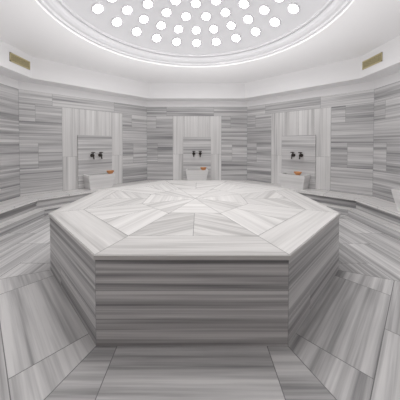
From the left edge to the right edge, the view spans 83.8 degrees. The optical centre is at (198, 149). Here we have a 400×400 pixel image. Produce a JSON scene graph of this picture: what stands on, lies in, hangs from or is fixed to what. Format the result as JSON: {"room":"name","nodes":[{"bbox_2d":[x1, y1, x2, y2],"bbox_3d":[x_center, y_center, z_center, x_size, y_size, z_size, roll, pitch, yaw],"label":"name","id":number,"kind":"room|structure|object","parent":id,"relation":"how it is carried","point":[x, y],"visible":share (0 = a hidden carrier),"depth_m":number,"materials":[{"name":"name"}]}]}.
{"room":"spa","nodes":[
{"label":"spa","id":0,"kind":"room"},
{"bbox_2d":[0,74,19,201],"bbox_3d":[-4.024,-0.037,3.360,0.002,2.932,3.293,0,1,0],"label":"wall","id":1,"kind":"structure","parent":0,"point":[9,106],"depth_m":4.75,"materials":[{"name":"grey stone"}]},
{"bbox_2d":[18,81,146,208],"bbox_3d":[-2.860,-0.096,6.171,0.002,2.932,3.293,1,2,45],"label":"wall","id":2,"kind":"structure","parent":0,"point":[50,125],"depth_m":5.70,"materials":[{"name":"grey stone"}]},
{"bbox_2d":[77,135,111,188],"bbox_3d":[-2.841,0.317,6.161,0.049,1.416,0.900,1,2,45],"label":"panel","id":3,"kind":"object","parent":2,"relation":"attached to","point":[86,144],"visible":0.77,"depth_m":6.08,"materials":[{"name":"grey stone"}]},
{"bbox_2d":[0,35,399,100],"bbox_3d":[-0.048,-1.734,3.324,7.950,0.464,7.950,0,1,0],"label":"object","id":4,"kind":"structure","parent":2,"relation":"attached to","point":[42,71],"depth_m":5.56,"materials":[{"name":"white paint"}]},
{"bbox_2d":[9,52,29,69],"bbox_3d":[-3.565,-1.766,4.464,0.014,0.170,0.500,0,1,0],"label":"air vent","id":5,"kind":"object","parent":4,"relation":"attached to","point":[13,58],"visible":1,"depth_m":4.43,"materials":[{"name":"gold metal"}]},
{"bbox_2d":[362,52,382,69],"bbox_3d":[3.469,-1.766,4.464,0.014,0.170,0.500,0,1,0],"label":"air vent","id":6,"kind":"object","parent":4,"relation":"attached to","point":[377,58],"visible":1,"depth_m":4.45,"materials":[{"name":"gold metal"}]},
{"bbox_2d":[69,0,321,51],"bbox_3d":[-0.048,-2.537,3.308,3.825,0.570,3.825,0,1,0],"label":"ceiling","id":7,"kind":"structure","parent":0,"point":[111,10],"depth_m":4.33,"materials":[{"name":"paint"}]},
{"bbox_2d":[91,0,299,46],"bbox_3d":[-0.048,-2.565,3.307,3.605,0.507,3.605,0,1,0],"label":"ceiling lights","id":8,"kind":"object","parent":7,"relation":"attached to","point":[97,8],"visible":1,"depth_m":4.30,"materials":[{"name":"glass"}]},
{"bbox_2d":[147,101,246,179],"bbox_3d":[-0.048,-0.120,7.335,3.293,2.932,0.002,0,1,0],"label":"wall","id":9,"kind":"structure","parent":0,"point":[168,122],"depth_m":7.33,"materials":[{"name":"grey stone"}]},
{"bbox_2d":[183,137,210,179],"bbox_3d":[-0.048,0.293,7.317,0.900,1.416,0.049,0,1,0],"label":"panel","id":10,"kind":"object","parent":9,"relation":"attached to","point":[190,144],"visible":0.77,"depth_m":7.29,"materials":[{"name":"grey stone"}]},
{"bbox_2d":[0,210,399,399],"bbox_3d":[-0.048,1.431,3.391,7.950,0.004,7.950,0,1,0],"label":"floor","id":11,"kind":"structure","parent":0,"point":[347,347],"depth_m":1.63,"materials":[{"name":"stone"}]},
{"bbox_2d":[48,180,340,345],"bbox_3d":[-0.048,1.084,3.383,3.480,0.692,3.480,0,1,0],"label":"platform","id":12,"kind":"object","parent":11,"relation":"on","point":[166,262],"visible":1,"depth_m":1.77,"materials":[{"name":"stone"}]},
{"bbox_2d":[0,180,399,239],"bbox_3d":[-0.048,1.257,3.387,7.946,0.345,7.946,0,1,0],"label":"bench","id":13,"kind":"object","parent":11,"relation":"on","point":[372,211],"visible":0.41,"depth_m":4.67,"materials":[{"name":"grey-white veined marble"},{"name":"grout"}]},
{"bbox_2d":[83,172,114,189],"bbox_3d":[-2.663,0.840,5.994,0.450,0.375,0.680,1,2,45],"label":"basin","id":14,"kind":"object","parent":13,"relation":"on","point":[94,181],"visible":0.89,"depth_m":5.85,"materials":[{"name":"white stone"}]},
{"bbox_2d":[186,169,207,179],"bbox_3d":[-0.048,0.818,7.077,0.680,0.375,0.450,0,1,0],"label":"basin","id":15,"kind":"object","parent":13,"relation":"on","point":[192,174],"visible":0.81,"depth_m":6.88,"materials":[{"name":"white stone"}]},
{"bbox_2d":[278,172,309,189],"bbox_3d":[2.567,0.840,5.994,0.680,0.375,0.450,1,2,45],"label":"basin","id":16,"kind":"object","parent":13,"relation":"on","point":[287,180],"visible":0.98,"depth_m":5.85,"materials":[{"name":"white stone"}]},
{"bbox_2d":[391,189,399,210],"bbox_3d":[3.650,0.890,3.629,0.450,0.375,0.680,0,1,0],"label":"basin","id":17,"kind":"object","parent":13,"relation":"on","point":[395,192],"visible":1,"depth_m":3.89,"materials":[{"name":"white stone"}]},
{"bbox_2d":[0,0,399,82],"bbox_3d":[-0.048,-1.966,3.320,7.050,0.001,7.050,0,1,0],"label":"ceiling","id":18,"kind":"structure","parent":0,"point":[366,25],"depth_m":4.38,"materials":[{"name":"white paint"}]},
{"bbox_2d":[35,0,353,66],"bbox_3d":[-0.048,-2.109,3.317,4.260,0.286,4.260,0,1,0],"label":"trim","id":19,"kind":"structure","parent":18,"relation":"attached to","point":[64,12],"depth_m":4.38,"materials":[{"name":"white paint"}]},
{"bbox_2d":[247,81,373,195],"bbox_3d":[2.764,-0.096,6.171,3.293,2.932,0.002,1,2,45],"label":"wall","id":20,"kind":"structure","parent":0,"point":[342,123],"depth_m":5.70,"materials":[{"name":"grey stone"}]},
{"bbox_2d":[282,135,315,188],"bbox_3d":[2.745,0.317,6.161,0.900,1.416,0.049,1,2,45],"label":"panel","id":21,"kind":"object","parent":20,"relation":"attached to","point":[306,144],"visible":0.77,"depth_m":6.07,"materials":[{"name":"grey stone"}]},
{"bbox_2d":[373,72,399,202],"bbox_3d":[3.928,-0.037,3.360,0.002,2.932,3.293,0,1,0],"label":"wall","id":22,"kind":"structure","parent":0,"point":[386,148],"depth_m":4.66,"materials":[{"name":"grey stone"}]}
]}

